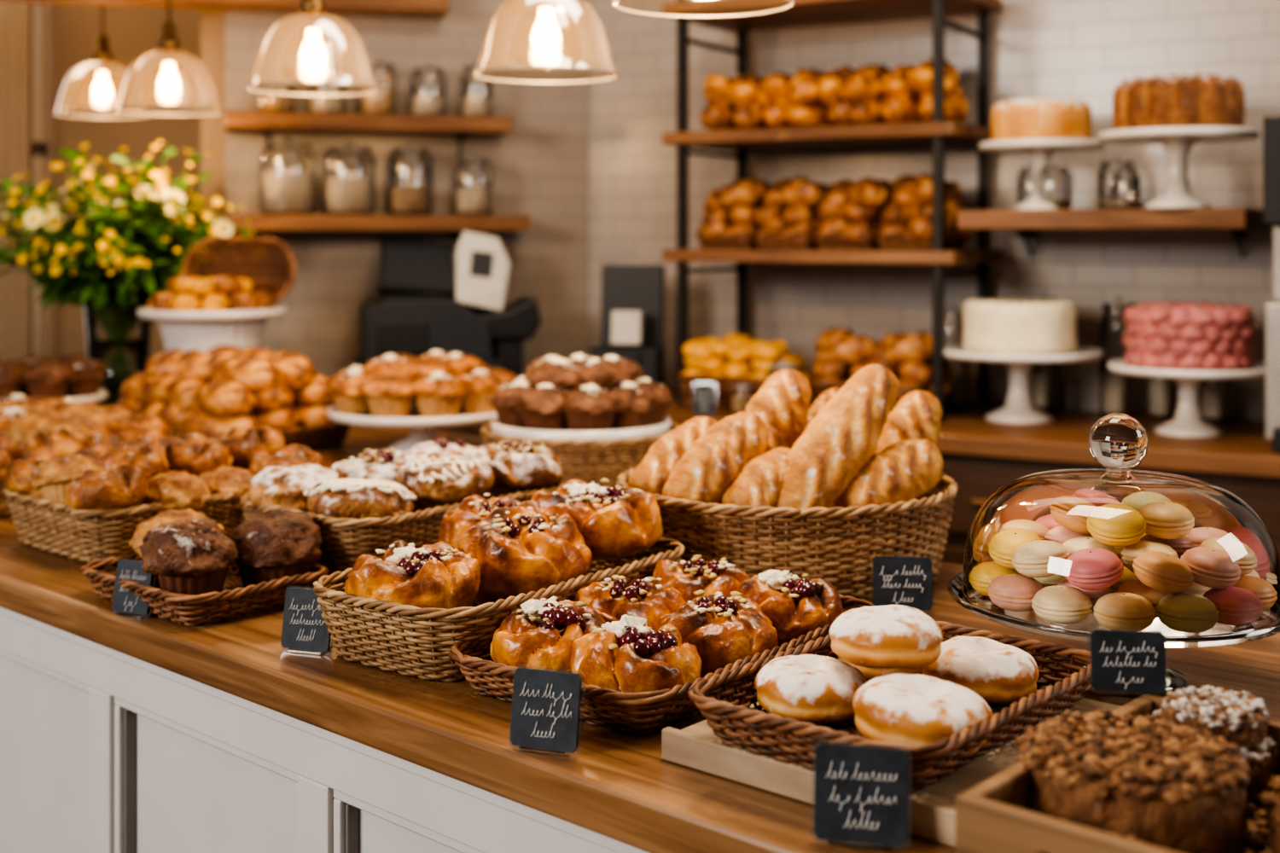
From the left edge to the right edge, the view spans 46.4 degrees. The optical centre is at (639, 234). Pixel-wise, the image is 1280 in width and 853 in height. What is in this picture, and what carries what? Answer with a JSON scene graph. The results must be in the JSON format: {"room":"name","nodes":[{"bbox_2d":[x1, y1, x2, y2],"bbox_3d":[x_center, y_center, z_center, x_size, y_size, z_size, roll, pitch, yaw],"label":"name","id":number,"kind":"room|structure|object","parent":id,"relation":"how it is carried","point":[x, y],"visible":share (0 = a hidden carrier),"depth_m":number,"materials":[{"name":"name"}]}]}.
{"room":"food shop","nodes":[
{"label":"food shop","id":0,"kind":"room"},
{"bbox_2d":[46,3,200,384],"bbox_3d":[-3.085,-0.060,5.550,3.830,2.900,0.100,0,0,0],"label":"wall","id":1,"kind":"structure","parent":0,"point":[131,32],"depth_m":5.50,"materials":[{"name":"beige paint"}]},
{"bbox_2d":[33,2,46,356],"bbox_3d":[-2.650,-0.310,5.440,0.960,1.660,0.080,0,0,0],"label":"door frame","id":2,"kind":"structure","parent":1,"relation":"in","point":[39,8],"depth_m":5.40,"materials":[{"name":"wood"}]},
{"bbox_2d":[0,1,33,360],"bbox_3d":[-2.250,-0.060,5.300,0.200,2.300,0.059,0,0,0],"label":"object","id":3,"kind":"object","parent":2,"relation":"hanging from","point":[16,18],"visible":0.47,"depth_m":5.29,"materials":[{"name":"fabric"}]},
{"bbox_2d":[200,8,224,261],"bbox_3d":[-1.210,-0.060,4.875,0.080,2.900,1.250,0,0,0],"label":"wall","id":4,"kind":"structure","parent":0,"point":[212,20],"depth_m":4.25,"materials":[{"name":"beige paint"}]},
{"bbox_2d":[224,0,588,405],"bbox_3d":[-0.649,-0.060,4.388,1.100,2.900,0.080,0,0,-15],"label":"wall","id":5,"kind":"structure","parent":0,"point":[540,168],"depth_m":4.36,"materials":[{"name":"tile"}]},
{"bbox_2d":[0,0,448,17],"bbox_3d":[-1.628,-0.695,4.002,2.220,0.130,0.120,0,0,-15],"label":"ceiling beam","id":6,"kind":"structure","parent":5,"relation":"attached to","point":[430,8],"depth_m":4.16,"materials":[{"name":"brown wood"}]},
{"bbox_2d":[223,110,529,252],"bbox_3d":[-0.741,-0.140,4.218,0.835,0.386,0.200,0,0,-15],"label":"shelves","id":7,"kind":"object","parent":5,"relation":"attached to","point":[269,123],"visible":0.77,"depth_m":4.13,"materials":[{"name":"brown wood"}]},
{"bbox_2d":[260,136,315,214],"bbox_3d":[-0.979,-0.165,4.150,0.150,0.216,0.150,0,0,18],"label":"storage jar","id":8,"kind":"object","parent":7,"relation":"in","point":[282,191],"visible":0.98,"depth_m":4.10,"materials":[{"name":"clear glass"}]},
{"bbox_2d":[323,141,376,215],"bbox_3d":[-0.814,-0.160,4.194,0.144,0.205,0.144,0,0,32],"label":"storage jar","id":9,"kind":"object","parent":7,"relation":"in","point":[343,194],"visible":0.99,"depth_m":4.15,"materials":[{"name":"clear glass"}]},
{"bbox_2d":[360,58,396,114],"bbox_3d":[-0.737,-0.415,4.214,0.100,0.160,0.100,0,0,40],"label":"storage jar","id":10,"kind":"object","parent":7,"relation":"on","point":[384,101],"visible":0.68,"depth_m":4.18,"materials":[{"name":"clear glass"}]},
{"bbox_2d":[389,142,432,215],"bbox_3d":[-0.650,-0.159,4.238,0.124,0.204,0.124,0,0,17],"label":"storage jar","id":11,"kind":"object","parent":7,"relation":"on","point":[403,200],"visible":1,"depth_m":4.21,"materials":[{"name":"clear glass"}]},
{"bbox_2d":[454,155,493,215],"bbox_3d":[-0.476,-0.143,4.284,0.110,0.172,0.110,0,0,-34],"label":"storage jar","id":12,"kind":"object","parent":7,"relation":"on","point":[468,200],"visible":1,"depth_m":4.25,"materials":[{"name":"clear glass"}]},
{"bbox_2d":[588,0,1279,421],"bbox_3d":[1.917,-0.060,3.325,4.735,2.900,0.080,0,0,30],"label":"wall","id":13,"kind":"structure","parent":0,"point":[1079,49],"depth_m":3.88,"materials":[{"name":"white tile"}]},
{"bbox_2d":[957,207,1271,256],"bbox_3d":[1.112,-0.002,3.495,0.630,0.110,0.410,0,0,30],"label":"shelf","id":14,"kind":"object","parent":13,"relation":"attached to","point":[1239,220],"visible":0.92,"depth_m":3.31,"materials":[{"name":"brown wood"}]},
{"bbox_2d":[978,97,1105,209],"bbox_3d":[0.940,-0.185,3.500,0.287,0.257,0.287,0,0,0],"label":"cake","id":15,"kind":"object","parent":14,"relation":"on","point":[1039,128],"visible":0.93,"depth_m":3.42,"materials":[{"name":"beige food"}]},
{"bbox_2d":[1098,73,1259,208],"bbox_3d":[1.181,-0.201,3.280,0.333,0.287,0.333,0,0,0],"label":"cake","id":16,"kind":"object","parent":14,"relation":"on","point":[1178,112],"visible":0.99,"depth_m":3.18,"materials":[{"name":"brown food"}]},
{"bbox_3d":[0.000,-1.535,2.000,10.000,0.050,9.000,0,0,0],"label":"ceiling","id":17,"kind":"structure","parent":0,"visible":0},
{"bbox_2d":[53,5,149,118],"bbox_3d":[-1.520,-0.923,4.220,0.256,1.173,0.256,0,0,0],"label":"pendant lamp","id":18,"kind":"object","parent":17,"relation":"hanging from","point":[101,63],"visible":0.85,"depth_m":4.17,"materials":[{"name":"clear glass"}]},
{"bbox_2d":[92,5,111,72],"bbox_3d":[-1.520,-0.985,4.220,0.052,1.050,0.052,0,0,0],"label":"lamp cord","id":19,"kind":"object","parent":18,"relation":"attached to","point":[101,53],"depth_m":4.20,"materials":[{"name":"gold metal"}]},
{"bbox_2d":[114,0,221,116],"bbox_3d":[-1.180,-0.908,3.740,0.256,1.203,0.256,0,0,0],"label":"pendant lamp","id":20,"kind":"object","parent":17,"relation":"hanging from","point":[168,53],"visible":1,"depth_m":3.69,"materials":[{"name":"clear glass"}]},
{"bbox_2d":[157,0,180,63],"bbox_3d":[-1.180,-0.970,3.740,0.052,1.080,0.052,0,0,0],"label":"socket","id":21,"kind":"object","parent":20,"relation":"attached to","point":[168,42],"depth_m":3.72,"materials":[{"name":"gold metal"}]},
{"bbox_2d":[246,0,378,96],"bbox_3d":[-0.652,-0.898,2.980,0.256,1.223,0.256,0,0,0],"label":"pendant lamp","id":22,"kind":"object","parent":17,"relation":"hanging from","point":[312,16],"visible":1,"depth_m":2.92,"materials":[{"name":"clear glass"}]},
{"bbox_2d":[473,0,618,83],"bbox_3d":[-0.166,-0.894,2.640,0.256,1.231,0.256,0,0,0],"label":"pendant lamp","id":23,"kind":"object","parent":17,"relation":"hanging from","point":[545,38],"visible":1,"depth_m":2.57,"materials":[{"name":"clear glass"}]},
{"bbox_3d":[0.000,1.415,2.000,10.000,0.050,9.000,0,0,0],"label":"floor","id":24,"kind":"structure","parent":0,"visible":0},
{"bbox_2d":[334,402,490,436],"bbox_3d":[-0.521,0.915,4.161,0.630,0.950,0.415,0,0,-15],"label":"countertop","id":25,"kind":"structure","parent":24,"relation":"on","point":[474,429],"depth_m":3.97,"materials":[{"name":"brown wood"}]},
{"bbox_2d":[354,230,541,378],"bbox_3d":[-0.536,0.215,4.154,0.488,0.451,0.300,0,0,-15],"label":"cash register","id":26,"kind":"object","parent":25,"relation":"on","point":[448,299],"visible":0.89,"depth_m":4.09,"materials":[{"name":"black plastic"}]},
{"bbox_2d":[0,384,1279,852],"bbox_3d":[-0.560,0.915,2.564,6.104,0.950,1.300,0,0,43],"label":"countertop","id":27,"kind":"structure","parent":24,"relation":"on","point":[119,734],"depth_m":1.55,"materials":[{"name":"brown wood"}]},
{"bbox_2d":[0,445,18,517],"bbox_3d":[-1.040,0.400,2.420,0.251,0.080,0.291,0,0,42],"label":"wicker basket","id":28,"kind":"object","parent":27,"relation":"on","point":[4,510],"visible":0.02,"depth_m":2.31,"materials":[{"name":"brown wicker"}]},
{"bbox_2d":[10,428,94,461],"bbox_3d":[-0.958,0.358,2.439,0.093,0.080,0.151,0,0,23],"label":"pastry","id":29,"kind":"object","parent":28,"relation":"in","point":[62,443],"visible":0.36,"depth_m":2.40,"materials":[{"name":"brown food"}]},
{"bbox_2d":[0,354,107,402],"bbox_3d":[-1.438,0.367,3.582,0.304,0.147,0.303,0,0,-14],"label":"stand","id":30,"kind":"object","parent":27,"relation":"on","point":[78,378],"visible":0.88,"depth_m":3.49,"materials":[{"name":"brown food"}]},
{"bbox_2d":[4,488,247,563],"bbox_3d":[-0.690,0.400,2.180,0.291,0.080,0.391,0,0,42],"label":"wicker basket","id":31,"kind":"object","parent":27,"relation":"on","point":[41,524],"visible":0.41,"depth_m":2.01,"materials":[{"name":"brown wicker"}]},
{"bbox_2d":[5,425,324,550],"bbox_3d":[-0.685,0.360,2.177,0.310,0.137,0.399,0,0,42],"label":"pastries","id":32,"kind":"object","parent":31,"relation":"in","point":[192,467],"visible":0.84,"depth_m":2.10,"materials":[{"name":"food"}]},
{"bbox_2d":[0,139,261,401],"bbox_3d":[-1.386,0.093,3.967,0.729,0.685,0.589,0,0,10],"label":"flower vase","id":33,"kind":"object","parent":27,"relation":"on","point":[112,267],"visible":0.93,"depth_m":3.87,"materials":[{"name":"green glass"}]},
{"bbox_2d":[166,433,180,437],"bbox_3d":[-1.170,0.413,2.930,0.631,0.055,0.311,0,0,42],"label":"wicker tray","id":34,"kind":"object","parent":27,"relation":"on","point":[168,434],"visible":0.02,"depth_m":2.89,"materials":[{"name":"brown wicker"}]},
{"bbox_2d":[0,393,170,445],"bbox_3d":[-1.171,0.379,2.930,0.611,0.097,0.252,0,0,42],"label":"pastries","id":35,"kind":"object","parent":34,"relation":"on","point":[22,418],"visible":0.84,"depth_m":2.80,"materials":[{"name":"food"}]},
{"bbox_2d":[80,553,329,626],"bbox_3d":[-0.525,0.419,1.800,0.261,0.042,0.211,0,0,42],"label":"wicker tray","id":36,"kind":"object","parent":27,"relation":"on","point":[235,601],"visible":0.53,"depth_m":1.71,"materials":[{"name":"brown wicker"}]},
{"bbox_2d":[112,558,155,617],"bbox_3d":[-0.584,0.409,1.728,0.054,0.062,0.024,0,0,22],"label":"price tag","id":37,"kind":"object","parent":36,"relation":"on","point":[126,603],"visible":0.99,"depth_m":1.72,"materials":[{"name":"stone"}]},
{"bbox_2d":[139,517,239,606],"bbox_3d":[-0.531,0.385,1.759,0.115,0.094,0.116,0,0,-4],"label":"muffin","id":38,"kind":"object","parent":36,"relation":"in","point":[194,556],"visible":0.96,"depth_m":1.72,"materials":[{"name":"brown food"}]},
{"bbox_2d":[228,509,322,595],"bbox_3d":[-0.438,0.384,1.813,0.116,0.097,0.118,0,0,22],"label":"muffin","id":39,"kind":"object","parent":36,"relation":"in","point":[278,545],"visible":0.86,"depth_m":1.78,"materials":[{"name":"brown food"}]},
{"bbox_2d":[136,236,296,352],"bbox_3d":[-1.036,0.223,3.650,0.367,0.434,0.350,0,0,0],"label":"bowl","id":40,"kind":"object","parent":27,"relation":"on","point":[206,311],"visible":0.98,"depth_m":3.58,"materials":[{"name":"white ceramic"}]},
{"bbox_2d":[180,236,296,303],"bbox_3d":[-0.994,0.100,3.722,0.285,0.186,0.063,0,-20,0],"label":"basket","id":41,"kind":"object","parent":40,"relation":"on","point":[279,288],"depth_m":3.75,"materials":[{"name":"brown wicker"}]},
{"bbox_2d":[168,423,351,450],"bbox_3d":[-0.882,0.413,3.147,0.511,0.055,0.351,0,0,42],"label":"wicker tray","id":42,"kind":"object","parent":27,"relation":"on","point":[309,437],"visible":0.15,"depth_m":3.03,"materials":[{"name":"brown wicker"}]},
{"bbox_2d":[116,344,339,435],"bbox_3d":[-0.877,0.332,3.157,0.363,0.183,0.483,0,0,-44],"label":"pile","id":43,"kind":"object","parent":42,"relation":"in","point":[221,389],"visible":0.9,"depth_m":3.04,"materials":[{"name":"brown food"}]},
{"bbox_2d":[281,585,336,654],"bbox_3d":[-0.349,0.406,1.577,0.061,0.066,0.024,0,0,18],"label":"price tag","id":44,"kind":"object","parent":27,"relation":"on","point":[305,629],"visible":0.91,"depth_m":1.57,"materials":[{"name":"stone"}]},
{"bbox_2d":[239,482,562,587],"bbox_3d":[-0.318,0.393,2.030,0.281,0.095,0.391,0,0,42],"label":"wicker basket","id":45,"kind":"object","parent":27,"relation":"on","point":[341,549],"visible":0.23,"depth_m":1.84,"materials":[{"name":"brown wicker"}]},
{"bbox_2d":[246,463,338,541],"bbox_3d":[-0.452,0.357,1.982,0.138,0.102,0.126,0,0,-26],"label":"pastry","id":46,"kind":"object","parent":45,"relation":"in","point":[281,486],"visible":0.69,"depth_m":1.94,"materials":[{"name":"food"}]},
{"bbox_2d":[303,478,416,529],"bbox_3d":[-0.356,0.344,1.908,0.135,0.062,0.133,0,0,-31],"label":"pastry","id":47,"kind":"object","parent":45,"relation":"in","point":[352,498],"visible":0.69,"depth_m":1.86,"materials":[{"name":"food"}]},
{"bbox_2d":[331,448,420,482],"bbox_3d":[-0.362,0.333,2.061,0.127,0.070,0.135,0,0,-13],"label":"pastry","id":48,"kind":"object","parent":45,"relation":"in","point":[385,464],"visible":0.45,"depth_m":2.04,"materials":[{"name":"food"}]},
{"bbox_2d":[395,453,494,507],"bbox_3d":[-0.261,0.326,1.990,0.133,0.060,0.131,0,0,33],"label":"pastry","id":49,"kind":"object","parent":45,"relation":"in","point":[437,480],"visible":0.91,"depth_m":1.94,"materials":[{"name":"food"}]},
{"bbox_2d":[468,440,562,494],"bbox_3d":[-0.173,0.324,2.082,0.132,0.072,0.130,0,0,26],"label":"pastry","id":50,"kind":"object","parent":45,"relation":"in","point":[523,468],"visible":0.8,"depth_m":2.04,"materials":[{"name":"food"}]},
{"bbox_2d":[326,349,517,452],"bbox_3d":[-0.438,0.338,3.008,0.380,0.204,0.390,0,0,-13],"label":"stand","id":51,"kind":"object","parent":27,"relation":"on","point":[437,388],"visible":1,"depth_m":2.90,"materials":[{"name":"orange food"}]},
{"bbox_2d":[312,536,684,682],"bbox_3d":[-0.145,0.400,1.655,0.236,0.080,0.431,0,0,37],"label":"wicker basket","id":52,"kind":"object","parent":27,"relation":"on","point":[421,649],"visible":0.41,"depth_m":1.49,"materials":[{"name":"brown wicker"}]},
{"bbox_2d":[344,540,481,623],"bbox_3d":[-0.236,0.360,1.549,0.142,0.070,0.144,0,0,-2],"label":"pastry","id":53,"kind":"object","parent":52,"relation":"in","point":[439,575],"visible":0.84,"depth_m":1.50,"materials":[{"name":"food"}]},
{"bbox_2d":[438,493,541,549],"bbox_3d":[-0.163,0.344,1.734,0.129,0.077,0.129,0,0,34],"label":"pastry","id":54,"kind":"object","parent":52,"relation":"in","point":[455,523],"visible":0.29,"depth_m":1.72,"materials":[{"name":"food"}]},
{"bbox_2d":[457,506,592,597],"bbox_3d":[-0.125,0.344,1.623,0.146,0.083,0.141,0,0,-4],"label":"pastry","id":55,"kind":"object","parent":52,"relation":"in","point":[517,550],"visible":0.85,"depth_m":1.58,"materials":[{"name":"food"}]},
{"bbox_2d":[530,478,663,560],"bbox_3d":[-0.051,0.330,1.742,0.155,0.080,0.158,0,0,41],"label":"pastry","id":56,"kind":"object","parent":52,"relation":"in","point":[620,520],"visible":0.78,"depth_m":1.69,"materials":[{"name":"food"}]},
{"bbox_2d":[510,664,585,756],"bbox_3d":[-0.079,0.405,1.275,0.066,0.068,0.024,0,0,20],"label":"price tag","id":57,"kind":"object","parent":27,"relation":"on","point":[546,704],"visible":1,"depth_m":1.27,"materials":[{"name":"stone"}]},
{"bbox_2d":[480,422,679,487],"bbox_3d":[-0.106,0.393,2.691,0.372,0.095,0.372,0,0,0],"label":"round wicker basket","id":58,"kind":"object","parent":27,"relation":"on","point":[609,458],"visible":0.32,"depth_m":2.52,"materials":[{"name":"brown wicker"}]},
{"bbox_2d":[488,353,672,441],"bbox_3d":[-0.106,0.286,2.693,0.324,0.137,0.332,0,0,9],"label":"plate","id":59,"kind":"object","parent":58,"relation":"on","point":[579,398],"visible":1,"depth_m":2.59,"materials":[{"name":"brown food"}]},
{"bbox_2d":[448,594,875,735],"bbox_3d":[0.035,0.417,1.515,0.261,0.046,0.431,0,0,38],"label":"wicker tray","id":60,"kind":"object","parent":27,"relation":"on","point":[485,676],"visible":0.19,"depth_m":1.34,"materials":[{"name":"brown wicker"}]},
{"bbox_2d":[489,595,606,673],"bbox_3d":[-0.087,0.393,1.448,0.117,0.077,0.115,0,0,2],"label":"bun","id":61,"kind":"object","parent":60,"relation":"in","point":[542,634],"visible":0.68,"depth_m":1.42,"materials":[{"name":"food"}]},
{"bbox_2d":[573,575,685,630],"bbox_3d":[-0.010,0.395,1.547,0.117,0.074,0.116,0,0,37],"label":"bun","id":62,"kind":"object","parent":60,"relation":"in","point":[638,598],"visible":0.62,"depth_m":1.53,"materials":[{"name":"food"}]},
{"bbox_2d":[570,614,701,717],"bbox_3d":[-0.003,0.392,1.370,0.115,0.080,0.116,0,0,-27],"label":"bun","id":63,"kind":"object","parent":60,"relation":"in","point":[625,655],"visible":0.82,"depth_m":1.34,"materials":[{"name":"food"}]},
{"bbox_2d":[651,554,750,603],"bbox_3d":[0.066,0.395,1.645,0.119,0.072,0.112,0,0,45],"label":"bun","id":64,"kind":"object","parent":60,"relation":"in","point":[712,577],"visible":0.55,"depth_m":1.63,"materials":[{"name":"food"}]},
{"bbox_2d":[657,589,778,677],"bbox_3d":[0.075,0.394,1.471,0.120,0.073,0.114,0,0,-26],"label":"bun","id":65,"kind":"object","parent":60,"relation":"in","point":[724,631],"visible":0.69,"depth_m":1.44,"materials":[{"name":"food"}]},
{"bbox_2d":[736,570,843,646],"bbox_3d":[0.154,0.393,1.569,0.115,0.074,0.118,0,0,-13],"label":"bun","id":66,"kind":"object","parent":60,"relation":"in","point":[795,606],"visible":0.65,"depth_m":1.54,"materials":[{"name":"food"}]},
{"bbox_2d":[616,467,958,601],"bbox_3d":[0.190,0.379,1.955,0.446,0.124,0.446,0,0,0],"label":"round wicker basket","id":67,"kind":"object","parent":27,"relation":"on","point":[922,521],"visible":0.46,"depth_m":1.76,"materials":[{"name":"brown wicker"}]},
{"bbox_2d":[628,416,717,495],"bbox_3d":[0.049,0.299,1.969,0.077,0.109,0.154,0,0,44],"label":"baguette","id":68,"kind":"object","parent":67,"relation":"in","point":[651,475],"visible":0.47,"depth_m":1.94,"materials":[{"name":"brown food"}]},
{"bbox_2d":[662,411,768,519],"bbox_3d":[0.097,0.288,1.868,0.080,0.123,0.162,0,0,42],"label":"baguette","id":69,"kind":"object","parent":67,"relation":"in","point":[712,464],"visible":0.83,"depth_m":1.84,"materials":[{"name":"brown food"}]},
{"bbox_2d":[721,447,790,528],"bbox_3d":[0.156,0.314,1.848,0.074,0.093,0.124,0,0,33],"label":"baguette","id":70,"kind":"object","parent":67,"relation":"in","point":[759,483],"visible":0.47,"depth_m":1.82,"materials":[{"name":"orange food"}]},
{"bbox_2d":[744,369,811,453],"bbox_3d":[0.173,0.259,1.979,0.079,0.155,0.160,0,0,31],"label":"baguette","id":71,"kind":"object","parent":67,"relation":"in","point":[782,401],"visible":0.51,"depth_m":1.97,"materials":[{"name":"brown food"}]},
{"bbox_2d":[775,364,899,529],"bbox_3d":[0.250,0.265,1.884,0.224,0.193,0.084,0,0,-40],"label":"baguette","id":72,"kind":"object","parent":67,"relation":"in","point":[845,434],"visible":0.77,"depth_m":1.85,"materials":[{"name":"brown food"}]},
{"bbox_2d":[833,439,942,523],"bbox_3d":[0.317,0.313,1.894,0.161,0.098,0.080,0,0,-40],"label":"baguette","id":73,"kind":"object","parent":67,"relation":"in","point":[905,470],"visible":0.75,"depth_m":1.86,"materials":[{"name":"orange food"}]},
{"bbox_2d":[873,390,942,453],"bbox_3d":[0.357,0.284,2.014,0.073,0.141,0.133,0,0,43],"label":"baguette","id":74,"kind":"object","parent":67,"relation":"in","point":[917,415],"visible":0.47,"depth_m":2.00,"materials":[{"name":"brown food"}]},
{"bbox_2d":[810,739,912,850],"bbox_3d":[0.160,0.404,1.080,0.072,0.070,0.024,0,0,14],"label":"price tag","id":75,"kind":"object","parent":27,"relation":"on","point":[861,793],"visible":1,"depth_m":1.07,"materials":[{"name":"stone"}]},
{"bbox_2d":[661,689,1121,847],"bbox_3d":[0.233,0.426,1.277,0.290,0.026,0.325,0,0,41],"label":"wooden board","id":76,"kind":"object","parent":27,"relation":"on","point":[933,816],"visible":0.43,"depth_m":1.18,"materials":[{"name":"brown wood"}]},
{"bbox_2d":[687,620,1091,793],"bbox_3d":[0.223,0.392,1.266,0.236,0.045,0.341,0,0,41],"label":"wicker tray","id":77,"kind":"object","parent":76,"relation":"on","point":[757,730],"visible":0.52,"depth_m":1.19,"materials":[{"name":"brown wicker"}]},
{"bbox_2d":[754,654,867,724],"bbox_3d":[0.145,0.383,1.263,0.096,0.045,0.100,0,1,-19],"label":"doughnut","id":78,"kind":"object","parent":77,"relation":"in","point":[811,689],"visible":0.9,"depth_m":1.23,"materials":[{"name":"white food"}]},
{"bbox_2d":[829,605,942,669],"bbox_3d":[0.209,0.341,1.267,0.095,0.044,0.098,1,0,18],"label":"doughnut","id":79,"kind":"object","parent":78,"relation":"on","point":[889,637],"visible":1,"depth_m":1.24,"materials":[{"name":"white food"}]},
{"bbox_2d":[851,673,993,754],"bbox_3d":[0.224,0.380,1.184,0.110,0.050,0.106,0,0,30],"label":"doughnut","id":80,"kind":"object","parent":77,"relation":"in","point":[898,708],"visible":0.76,"depth_m":1.15,"materials":[{"name":"white food"}]},
{"bbox_2d":[921,635,1038,704],"bbox_3d":[0.298,0.384,1.313,0.101,0.047,0.099,0,0,20],"label":"doughnut","id":81,"kind":"object","parent":77,"relation":"in","point":[999,673],"visible":0.76,"depth_m":1.28,"materials":[{"name":"white food"}]},
{"bbox_2d":[872,554,935,613],"bbox_3d":[0.306,0.407,1.745,0.074,0.064,0.024,0,0,8],"label":"price tag","id":82,"kind":"object","parent":27,"relation":"on","point":[903,581],"visible":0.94,"depth_m":1.74,"materials":[{"name":"stone"}]},
{"bbox_2d":[947,413,1279,698],"bbox_3d":[0.474,0.308,1.480,0.332,0.263,0.332,0,0,-17],"label":"cloche","id":83,"kind":"object","parent":27,"relation":"on","point":[1118,442],"visible":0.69,"depth_m":1.50,"materials":[{"name":"clear glass"}]},
{"bbox_2d":[955,693,1279,852],"bbox_3d":[0.453,0.399,0.917,0.420,0.082,0.290,0,0,42],"label":"wooden crate","id":84,"kind":"object","parent":27,"relation":"on","point":[993,816],"visible":0.27,"depth_m":0.94,"materials":[{"name":"brown wood"}]},
{"bbox_2d":[1087,628,1166,692],"bbox_3d":[0.382,0.336,1.170,0.061,0.050,0.010,0,0,8],"label":"price tag","id":85,"kind":"object","parent":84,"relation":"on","point":[1121,660],"visible":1,"depth_m":1.17,"materials":[{"name":"stone"}]},
{"bbox_2d":[1014,709,1250,852],"bbox_3d":[0.332,0.371,1.011,0.151,0.062,0.149,0,0,-33],"label":"cake","id":86,"kind":"object","parent":84,"relation":"in","point":[1181,789],"visible":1,"depth_m":0.96,"materials":[{"name":"brown food"}]},
{"bbox_2d":[1142,709,1279,798],"bbox_3d":[0.419,0.382,1.111,0.103,0.040,0.106,0,0,-43],"label":"cake","id":87,"kind":"object","parent":84,"relation":"in","point":[1263,762],"visible":0.12,"depth_m":1.07,"materials":[{"name":"brown food"}]},
{"bbox_2d":[1160,685,1268,749],"bbox_3d":[0.425,0.356,1.104,0.074,0.029,0.076,0,0,22],"label":"cake","id":88,"kind":"object","parent":87,"relation":"on","point":[1240,718],"visible":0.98,"depth_m":1.08,"materials":[{"name":"brown food"}]},
{"bbox_2d":[557,386,1279,565],"bbox_3d":[1.323,0.915,3.261,3.300,0.950,0.615,0,0,30],"label":"countertop","id":89,"kind":"structure","parent":24,"relation":"on","point":[981,456],"depth_m":3.23,"materials":[{"name":"brown wood"}]},
{"bbox_2d":[590,265,664,386],"bbox_3d":[-0.030,0.262,4.024,0.180,0.357,0.145,0,0,13],"label":"card terminal","id":90,"kind":"object","parent":89,"relation":"on","point":[633,296],"visible":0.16,"depth_m":4.04,"materials":[{"name":"black plastic"}]},
{"bbox_2d":[677,328,953,413],"bbox_3d":[0.444,0.336,3.762,0.706,0.211,0.284,0,0,30],"label":"pastries","id":91,"kind":"object","parent":89,"relation":"on","point":[734,359],"visible":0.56,"depth_m":3.70,"materials":[{"name":"brown food"}]},
{"bbox_2d":[662,0,1002,422],"bbox_3d":[0.492,-0.385,3.842,0.780,1.650,0.390,0,0,30],"label":"shelving unit","id":92,"kind":"object","parent":89,"relation":"on","point":[939,133],"visible":0.88,"depth_m":3.79,"materials":[{"name":"black metal"}]},
{"bbox_2d":[752,231,818,250],"bbox_3d":[0.416,0.015,3.880,0.174,0.048,0.266,0,0,30],"label":"basket","id":93,"kind":"object","parent":92,"relation":"on","point":[761,240],"depth_m":3.77,"materials":[{"name":"brown wicker"}]},
{"bbox_2d":[696,174,972,250],"bbox_3d":[0.489,-0.055,3.845,0.709,0.190,0.292,0,0,30],"label":"loaves","id":94,"kind":"object","parent":92,"relation":"on","point":[798,213],"visible":0.94,"depth_m":3.74,"materials":[{"name":"brown food"}]},
{"bbox_2d":[700,58,968,130],"bbox_3d":[0.503,-0.354,3.847,0.697,0.186,0.314,0,0,27],"label":"loaves","id":95,"kind":"object","parent":92,"relation":"on","point":[871,94],"visible":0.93,"depth_m":3.74,"materials":[{"name":"brown food"}]},
{"bbox_2d":[812,231,880,250],"bbox_3d":[0.559,0.015,3.797,0.174,0.048,0.266,0,0,30],"label":"basket","id":96,"kind":"object","parent":92,"relation":"on","point":[823,240],"depth_m":3.69,"materials":[{"name":"brown wicker"}]},
{"bbox_2d":[942,297,1104,424],"bbox_3d":[0.902,0.297,3.550,0.384,0.285,0.384,0,0,0],"label":"cake","id":97,"kind":"object","parent":89,"relation":"on","point":[1020,334],"visible":0.98,"depth_m":3.45,"materials":[{"name":"white food"}]},
{"bbox_2d":[1099,296,1138,417],"bbox_3d":[1.162,0.294,3.622,0.090,0.288,0.090,0,0,23],"label":"storage jar","id":98,"kind":"object","parent":89,"relation":"on","point":[1119,392],"visible":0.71,"depth_m":3.59,"materials":[{"name":"clear glass"}]},
{"bbox_2d":[1146,377,1178,418],"bbox_3d":[1.261,0.307,3.594,0.080,0.262,0.080,0,0,6],"label":"storage jar","id":99,"kind":"object","parent":89,"relation":"on","point":[1162,393],"visible":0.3,"depth_m":3.56,"materials":[{"name":"clear glass"}]},
{"bbox_2d":[1107,300,1265,437],"bbox_3d":[1.214,0.295,3.305,0.343,0.290,0.343,0,0,-37],"label":"cake","id":100,"kind":"object","parent":89,"relation":"on","point":[1189,343],"visible":0.99,"depth_m":3.21,"materials":[{"name":"pink food"}]},
{"bbox_2d":[1198,378,1234,421],"bbox_3d":[1.365,0.314,3.534,0.080,0.249,0.080,0,0,36],"label":"storage jar","id":101,"kind":"object","parent":89,"relation":"on","point":[1216,398],"visible":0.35,"depth_m":3.50,"materials":[{"name":"clear glass"}]},
{"bbox_2d":[1262,116,1279,453],"bbox_3d":[1.542,0.100,3.090,0.424,0.680,0.501,0,0,30],"label":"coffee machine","id":102,"kind":"object","parent":89,"relation":"on","point":[1271,125],"visible":1,"depth_m":3.04,"materials":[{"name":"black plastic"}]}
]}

